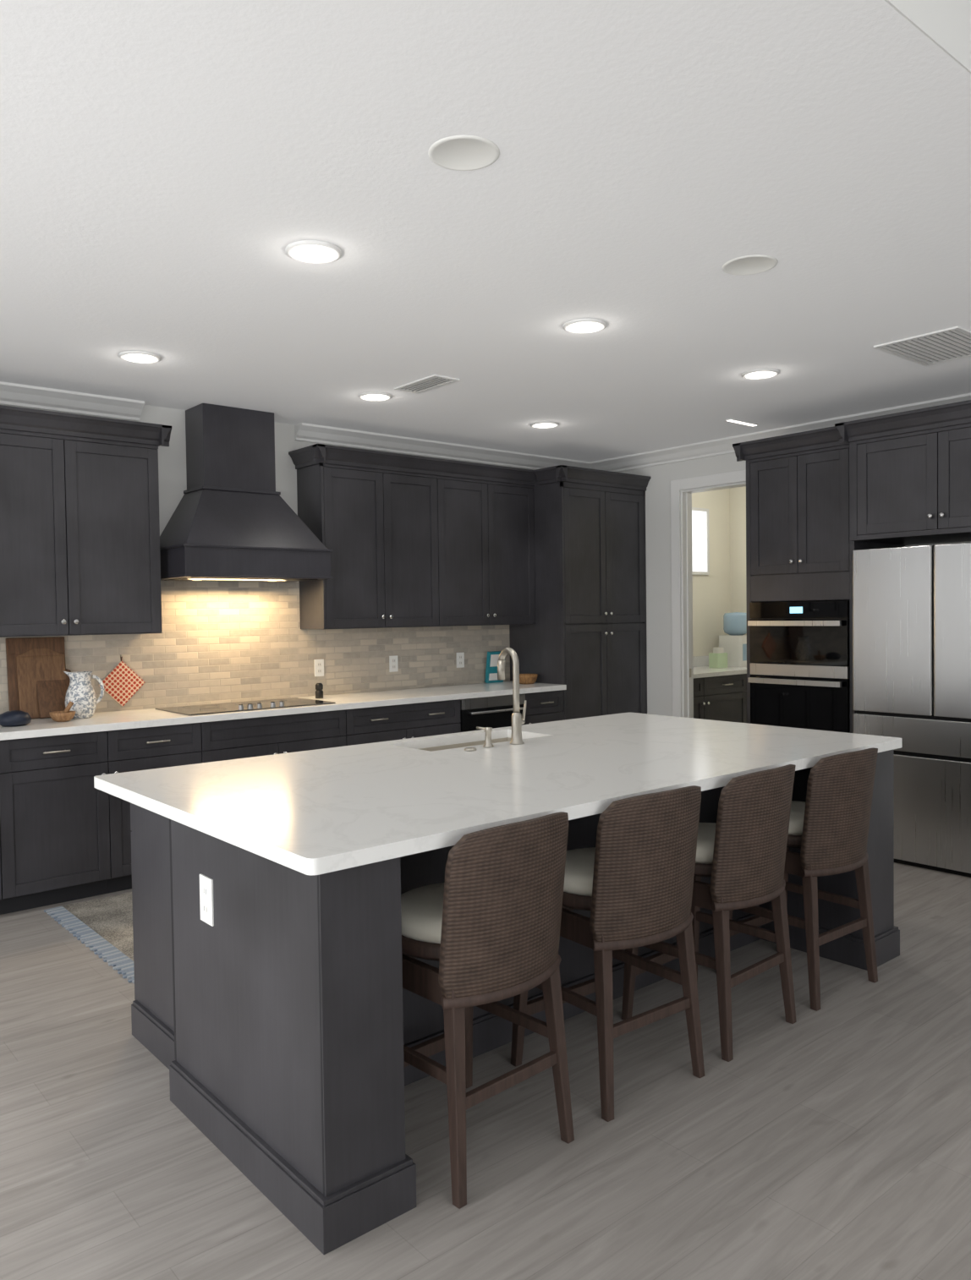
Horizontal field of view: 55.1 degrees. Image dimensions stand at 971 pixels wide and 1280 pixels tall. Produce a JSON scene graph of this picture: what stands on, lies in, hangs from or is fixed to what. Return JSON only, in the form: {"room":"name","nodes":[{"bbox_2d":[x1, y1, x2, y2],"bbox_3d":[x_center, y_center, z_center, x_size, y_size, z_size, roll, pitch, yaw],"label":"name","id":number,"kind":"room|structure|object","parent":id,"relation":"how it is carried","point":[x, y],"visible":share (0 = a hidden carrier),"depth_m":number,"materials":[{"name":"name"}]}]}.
{"room":"kitchen","nodes":[
{"label":"kitchen","id":0,"kind":"room"},
{"bbox_2d":[0,404,534,712],"bbox_3d":[-1.828,-0.207,5.866,11.440,3.050,0.120,-2,2,-40],"label":"wall","id":1,"kind":"structure","parent":0,"point":[172,459],"depth_m":5.72,"materials":[{"name":"white paint"}]},
{"bbox_2d":[0,381,144,421],"bbox_3d":[-4.042,-1.282,3.827,5.249,0.100,0.100,-2,2,-40],"label":"crown molding","id":2,"kind":"structure","parent":1,"relation":"attached to","point":[24,396],"depth_m":5.25,"materials":[{"name":"white"}]},
{"bbox_2d":[0,404,162,637],"bbox_3d":[-2.379,-0.613,5.104,1.081,1.178,0.318,-2,2,-40],"label":"upper cabinet","id":3,"kind":"object","parent":1,"relation":"attached to","point":[79,537],"depth_m":5.04,"materials":[{"name":"black wood"}]},
{"bbox_2d":[159,403,332,581],"bbox_3d":[-1.497,-0.893,5.708,0.960,1.054,0.528,-2,2,-40],"label":"range hood","id":4,"kind":"object","parent":1,"relation":"attached to","point":[234,517],"visible":0.94,"depth_m":5.62,"materials":[{"name":"black"}]},
{"bbox_2d":[0,580,509,714],"bbox_3d":[-1.636,0.012,5.945,4.783,0.772,0.012,-2,2,-40],"label":"backsplash","id":5,"kind":"structure","parent":1,"relation":"attached to","point":[216,642],"depth_m":6.05,"materials":[{"name":"tile"}]},
{"bbox_2d":[98,654,144,706],"bbox_3d":[-2.147,0.240,5.496,0.272,0.307,0.013,-2,2,-40],"label":"pot holder","id":6,"kind":"object","parent":5,"relation":"hanging from","point":[123,682],"visible":1,"depth_m":5.49,"materials":[{"name":"red fabric"}]},
{"bbox_2d":[314,659,323,676],"bbox_3d":[-1.135,0.190,6.358,0.072,0.116,0.007,-2,2,-40],"label":"electrical outlet","id":7,"kind":"object","parent":5,"relation":"attached to","point":[319,667],"visible":1,"depth_m":6.36,"materials":[{"name":"white plastic"}]},
{"bbox_2d":[388,655,398,672],"bbox_3d":[-0.666,0.172,6.755,0.072,0.116,0.007,-2,2,-40],"label":"electrical outlet","id":8,"kind":"object","parent":5,"relation":"attached to","point":[393,665],"visible":1,"depth_m":6.75,"materials":[{"name":"white plastic"}]},
{"bbox_2d":[456,652,464,667],"bbox_3d":[-0.193,0.154,7.156,0.072,0.116,0.007,-2,2,-40],"label":"electrical outlet","id":9,"kind":"object","parent":5,"relation":"attached to","point":[460,659],"visible":1,"depth_m":7.15,"materials":[{"name":"white plastic"}]},
{"bbox_2d":[291,443,450,629],"bbox_3d":[-0.774,-0.674,6.462,1.003,1.178,0.318,-2,2,-40],"label":"upper cabinet","id":10,"kind":"object","parent":1,"relation":"attached to","point":[412,541],"depth_m":6.28,"materials":[{"name":"black wood"}]},
{"bbox_2d":[294,422,588,470],"bbox_3d":[-0.200,-1.427,7.079,2.741,0.100,0.100,-2,2,-40],"label":"crown molding","id":11,"kind":"structure","parent":1,"relation":"attached to","point":[303,432],"depth_m":6.85,"materials":[{"name":"white wood"}]},
{"bbox_2d":[447,460,535,626],"bbox_3d":[-0.103,-0.699,7.030,1.001,1.178,0.318,-2,2,-40],"label":"upper cabinet","id":12,"kind":"object","parent":1,"relation":"attached to","point":[490,532],"depth_m":6.93,"materials":[{"name":"black wood"}]},
{"bbox_2d":[0,862,970,1279],"bbox_3d":[1.205,1.427,2.356,11.440,0.100,9.440,-2,2,-40],"label":"floor","id":13,"kind":"structure","parent":0,"point":[828,1138],"depth_m":2.54,"materials":[{"name":"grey wood"}]},
{"bbox_2d":[0,741,20,914],"bbox_3d":[-2.880,0.934,4.498,0.960,0.878,0.607,-2,2,-40],"label":"base cabinet","id":14,"kind":"object","parent":13,"relation":"on","point":[9,851],"depth_m":4.56,"materials":[{"name":"black wood"}]},
{"bbox_2d":[43,891,134,983],"bbox_3d":[-0.949,1.327,4.907,2.256,0.012,1.240,-2,2,-40],"label":"rug","id":15,"kind":"object","parent":13,"relation":"on","point":[101,927],"visible":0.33,"depth_m":4.39,"materials":[{"name":"fabric"}]},
{"bbox_2d":[16,721,216,910],"bbox_3d":[-2.167,0.907,5.101,1.151,0.878,0.607,-2,2,-40],"label":"base cabinet","id":16,"kind":"object","parent":13,"relation":"on","point":[65,834],"depth_m":4.79,"materials":[{"name":"black wood"}]},
{"bbox_2d":[0,680,566,741],"bbox_3d":[-1.424,0.421,5.705,4.792,0.038,0.635,-2,2,-40],"label":"countertop","id":17,"kind":"structure","parent":16,"relation":"on","point":[147,718],"depth_m":5.45,"materials":[{"name":"white stone"}]},
{"bbox_2d":[0,710,31,727],"bbox_3d":[-2.431,0.402,4.802,0.160,0.078,0.158,-2,2,-40],"label":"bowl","id":18,"kind":"object","parent":17,"relation":"on","point":[13,718],"visible":1,"depth_m":4.75,"materials":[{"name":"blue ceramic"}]},
{"bbox_2d":[5,636,71,718],"bbox_3d":[-2.459,0.208,5.155,0.325,0.445,0.129,-2,2,-40],"label":"cutting boards","id":19,"kind":"object","parent":17,"relation":"on","point":[38,681],"visible":0.83,"depth_m":5.14,"materials":[{"name":"brown wood"}]},
{"bbox_2d":[49,700,75,722],"bbox_3d":[-2.258,0.381,4.968,0.128,0.107,0.128,-2,2,-40],"label":"bowl","id":20,"kind":"object","parent":17,"relation":"on","point":[66,714],"visible":1,"depth_m":4.94,"materials":[{"name":"brown wood"}]},
{"bbox_2d":[63,671,104,718],"bbox_3d":[-2.220,0.297,5.149,0.212,0.262,0.164,-2,2,-40],"label":"pitcher","id":21,"kind":"object","parent":17,"relation":"on","point":[80,693],"visible":0.96,"depth_m":5.09,"materials":[{"name":"multicoloured ceramic"}]},
{"bbox_2d":[155,697,335,715],"bbox_3d":[-1.450,0.386,5.663,0.940,0.035,0.515,-2,2,-40],"label":"cooktop","id":22,"kind":"object","parent":17,"relation":"in","point":[199,709],"visible":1,"depth_m":5.57,"materials":[{"name":"black glass"}]},
{"bbox_2d":[315,683,322,698],"bbox_3d":[-1.099,0.334,6.152,0.052,0.102,0.051,-2,2,-40],"label":"pepper mill","id":23,"kind":"object","parent":17,"relation":"on","point":[319,691],"visible":1,"depth_m":6.13,"materials":[{"name":"black plastic"}]},
{"bbox_2d":[484,650,503,683],"bbox_3d":[0.077,0.212,7.323,0.165,0.247,0.064,-2,2,-40],"label":"booklet","id":24,"kind":"object","parent":17,"relation":"on","point":[491,667],"visible":0.69,"depth_m":7.29,"materials":[{"name":"teal paper"}]},
{"bbox_2d":[519,673,537,683],"bbox_3d":[0.312,0.301,7.177,0.184,0.070,0.182,-2,2,-40],"label":"basket","id":25,"kind":"object","parent":17,"relation":"on","point":[527,678],"visible":0.77,"depth_m":7.11,"materials":[{"name":"wicker"}]},
{"bbox_2d":[216,707,358,760],"bbox_3d":[-1.416,0.878,5.737,1.061,0.878,0.607,-2,2,-40],"label":"base cabinet","id":26,"kind":"object","parent":13,"relation":"on","point":[248,737],"depth_m":5.53,"materials":[{"name":"black wood"}]},
{"bbox_2d":[358,700,460,743],"bbox_3d":[-0.732,0.852,6.316,0.973,0.878,0.607,-2,2,-40],"label":"base cabinet","id":27,"kind":"object","parent":13,"relation":"on","point":[400,721],"depth_m":6.11,"materials":[{"name":"black wood"}]},
{"bbox_2d":[400,811,574,1208],"bbox_3d":[-0.044,0.920,2.550,0.432,0.935,0.511,-2,2,-43],"label":"stool","id":28,"kind":"object","parent":13,"relation":"on","point":[481,924],"visible":0.81,"depth_m":2.36,"materials":[{"name":"brown wicker"}]},
{"bbox_2d":[109,732,902,1254],"bbox_3d":[0.199,0.917,3.573,2.768,0.878,1.490,-2,2,-40],"label":"kitchen island","id":29,"kind":"object","parent":13,"relation":"on","point":[280,1015],"depth_m":2.40,"materials":[{"name":"black wood"}]},
{"bbox_2d":[199,873,213,926],"bbox_3d":[-0.780,0.727,2.602,0.007,0.130,0.080,-2,2,-40],"label":"outlet","id":30,"kind":"object","parent":29,"relation":"attached to","point":[206,899],"visible":1,"depth_m":2.59,"materials":[{"name":"white plastic"}]},
{"bbox_2d":[93,742,651,878],"bbox_3d":[-0.427,0.483,3.033,1.180,0.038,1.502,-2,2,-40],"label":"island countertop","id":31,"kind":"structure","parent":29,"relation":"on","point":[303,812],"depth_m":2.78,"materials":[{"name":"white stone"}]},
{"bbox_2d":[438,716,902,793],"bbox_3d":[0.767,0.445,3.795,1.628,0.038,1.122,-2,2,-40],"label":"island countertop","id":32,"kind":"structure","parent":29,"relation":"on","point":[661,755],"depth_m":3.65,"materials":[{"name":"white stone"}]},
{"bbox_2d":[464,647,526,751],"bbox_3d":[0.017,0.235,3.841,0.352,0.400,0.157,-2,2,-40],"label":"faucet","id":33,"kind":"object","parent":32,"relation":"on","point":[517,720],"visible":1,"depth_m":3.87,"materials":[{"name":"silver metal"}]},
{"bbox_2d":[470,690,563,724],"bbox_3d":[0.247,0.816,7.145,0.406,0.878,0.607,-2,2,-40],"label":"base cabinet","id":34,"kind":"object","parent":13,"relation":"on","point":[548,706],"depth_m":6.90,"materials":[{"name":"black wood"}]},
{"bbox_2d":[458,694,525,732],"bbox_3d":[-0.107,0.832,6.791,0.586,0.873,0.631,-2,2,-40],"label":"dishwasher","id":35,"kind":"object","parent":34,"relation":"in","point":[495,712],"visible":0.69,"depth_m":6.53,"materials":[{"name":"black metal"}]},
{"bbox_2d":[508,464,650,720],"bbox_3d":[0.751,-0.042,7.528,1.023,2.555,0.680,-2,2,-40],"label":"pantry cabinet","id":36,"kind":"object","parent":13,"relation":"on","point":[582,637],"visible":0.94,"depth_m":7.24,"materials":[{"name":"black wood"}]},
{"bbox_2d":[510,785,704,1121],"bbox_3d":[0.399,0.904,2.926,0.432,0.935,0.511,-2,2,-37],"label":"stool","id":37,"kind":"object","parent":13,"relation":"on","point":[628,880],"visible":0.9,"depth_m":2.73,"materials":[{"name":"brown wicker"}]},
{"bbox_2d":[621,764,796,1061],"bbox_3d":[0.810,0.888,3.273,0.432,0.935,0.511,-2,2,-42],"label":"stool","id":38,"kind":"object","parent":13,"relation":"on","point":[741,850],"visible":0.77,"depth_m":3.07,"materials":[{"name":"brown wood"}]},
{"bbox_2d":[693,655,746,722],"bbox_3d":[1.974,0.682,8.591,1.926,1.015,0.656,-2,2,-40],"label":"base cabinet","id":39,"kind":"object","parent":13,"relation":"on","point":[719,694],"depth_m":8.35,"materials":[{"name":"black wood"}]},
{"bbox_2d":[708,647,727,667],"bbox_3d":[2.208,0.168,8.826,0.160,0.190,0.110,-2,2,-40],"label":"pack","id":40,"kind":"object","parent":39,"relation":"on","point":[717,657],"visible":1,"depth_m":8.78,"materials":[{"name":"green"}]},
{"bbox_2d":[718,612,746,667],"bbox_3d":[2.441,-0.009,9.039,0.260,0.525,0.263,-2,2,-40],"label":"water dispenser","id":41,"kind":"object","parent":39,"relation":"on","point":[733,643],"visible":0.83,"depth_m":8.92,"materials":[{"name":"white plastic"}]},
{"bbox_2d":[728,747,877,1011],"bbox_3d":[1.246,0.872,3.643,0.432,0.935,0.511,-2,2,-38],"label":"stool","id":42,"kind":"object","parent":13,"relation":"on","point":[828,825],"visible":0.65,"depth_m":3.42,"materials":[{"name":"brown wood"}]},
{"bbox_2d":[732,426,904,732],"bbox_3d":[2.177,-0.021,6.089,0.708,2.555,0.813,-2,2,-40],"label":"tall cabinet","id":43,"kind":"object","parent":13,"relation":"on","point":[800,546],"visible":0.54,"depth_m":5.84,"materials":[{"name":"black wood"}]},
{"bbox_2d":[747,600,849,732],"bbox_3d":[2.187,0.344,6.064,0.686,1.189,0.681,-2,2,-40],"label":"wall oven","id":44,"kind":"object","parent":43,"relation":"in","point":[799,677],"visible":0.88,"depth_m":5.84,"materials":[{"name":"black glass"}]},
{"bbox_2d":[852,542,970,877],"bbox_3d":[2.743,0.370,5.362,0.750,1.800,0.934,-2,2,-40],"label":"refrigerator","id":45,"kind":"object","parent":13,"relation":"on","point":[911,647],"visible":0.75,"depth_m":5.17,"materials":[{"name":"silver metal"}]},
{"bbox_2d":[0,0,970,462],"bbox_3d":[1.164,-1.565,2.271,11.440,0.414,9.440,-2,2,-40],"label":"ceiling","id":46,"kind":"structure","parent":0,"point":[177,177],"depth_m":2.95,"materials":[{"name":"white paint"}]},
{"bbox_2d":[118,350,161,363],"bbox_3d":[-1.689,-1.381,4.550,0.196,0.011,0.196,-2,2,-40],"label":"recessed light","id":47,"kind":"object","parent":46,"relation":"in","point":[139,357],"visible":1,"depth_m":4.53,"materials":[{"name":"white plastic"}]},
{"bbox_2d":[284,240,341,263],"bbox_3d":[-0.603,-1.360,3.268,0.196,0.011,0.196,-2,2,-40],"label":"recessed light","id":48,"kind":"object","parent":46,"relation":"in","point":[313,252],"visible":1,"depth_m":3.25,"materials":[{"name":"white plastic"}]},
{"bbox_2d":[358,392,392,401],"bbox_3d":[-0.643,-1.421,5.434,0.196,0.011,0.196,-2,2,-40],"label":"recessed light","id":49,"kind":"object","parent":46,"relation":"in","point":[375,396],"visible":1,"depth_m":5.41,"materials":[{"name":"white plastic"}]},
{"bbox_2d":[393,374,459,393],"bbox_3d":[-0.329,-1.419,5.164,0.170,0.008,0.380,-2,2,-40],"label":"ceiling vent","id":50,"kind":"object","parent":46,"relation":"in","point":[426,384],"visible":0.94,"depth_m":5.15,"materials":[{"name":"white metal"}]},
{"bbox_2d":[530,421,558,428],"bbox_3d":[0.402,-1.460,6.319,0.196,0.011,0.196,-2,2,-40],"label":"recessed light","id":51,"kind":"object","parent":46,"relation":"in","point":[544,424],"visible":1,"depth_m":6.30,"materials":[{"name":"white plastic"}]},
{"bbox_2d":[562,318,606,333],"bbox_3d":[0.443,-1.399,4.153,0.196,0.011,0.196,-2,2,-40],"label":"recessed light","id":52,"kind":"object","parent":46,"relation":"in","point":[583,325],"visible":0.98,"depth_m":4.14,"materials":[{"name":"white plastic"}]},
{"bbox_2d":[725,418,757,426],"bbox_3d":[1.746,-1.480,6.334,0.310,0.009,0.045,-2,2,-40],"label":"recessed light","id":53,"kind":"object","parent":46,"relation":"in","point":[736,421],"visible":0.93,"depth_m":6.31,"materials":[{"name":"white plastic"}]},
{"bbox_2d":[741,368,778,379],"bbox_3d":[1.488,-1.439,5.038,0.196,0.011,0.196,-2,2,-40],"label":"recessed light","id":54,"kind":"object","parent":46,"relation":"in","point":[758,374],"visible":0.98,"depth_m":5.02,"materials":[{"name":"white plastic"}]},
{"bbox_2d":[873,326,970,366],"bbox_3d":[2.237,-1.437,4.571,0.560,0.008,0.400,-2,2,-40],"label":"ceiling vent","id":55,"kind":"object","parent":46,"relation":"in","point":[942,346],"visible":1,"depth_m":4.55,"materials":[{"name":"white metal"}]},
{"bbox_2d":[617,452,970,716],"bbox_3d":[3.985,-0.251,4.591,0.124,3.050,9.300,-2,2,-40],"label":"wall","id":56,"kind":"structure","parent":0,"point":[719,590],"depth_m":7.62,"materials":[{"name":"white paint"}]},
{"bbox_2d":[691,507,709,574],"bbox_3d":[2.071,-0.961,9.062,0.340,0.650,0.022,-2,2,-40],"label":"room window","id":57,"kind":"structure","parent":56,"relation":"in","point":[700,540],"depth_m":9.10,"materials":[{"name":"white glass"}]},
{"bbox_2d":[670,469,745,717],"bbox_3d":[1.866,-0.015,7.086,0.142,2.495,1.010,-2,2,-40],"label":"door frame","id":58,"kind":"structure","parent":56,"relation":"attached to","point":[681,601],"depth_m":7.37,"materials":[{"name":"white wood"}]},
{"bbox_2d":[588,393,970,471],"bbox_3d":[2.357,-1.440,6.284,0.101,0.100,4.618,-2,2,-40],"label":"crown molding","id":59,"kind":"structure","parent":56,"relation":"attached to","point":[723,445],"depth_m":6.97,"materials":[{"name":"white"}]},
{"bbox_2d":[834,399,970,545],"bbox_3d":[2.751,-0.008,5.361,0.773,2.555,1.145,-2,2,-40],"label":"upper cabinet","id":60,"kind":"object","parent":56,"relation":"attached to","point":[909,478],"visible":1,"depth_m":5.25,"materials":[{"name":"black wood"}]}
]}

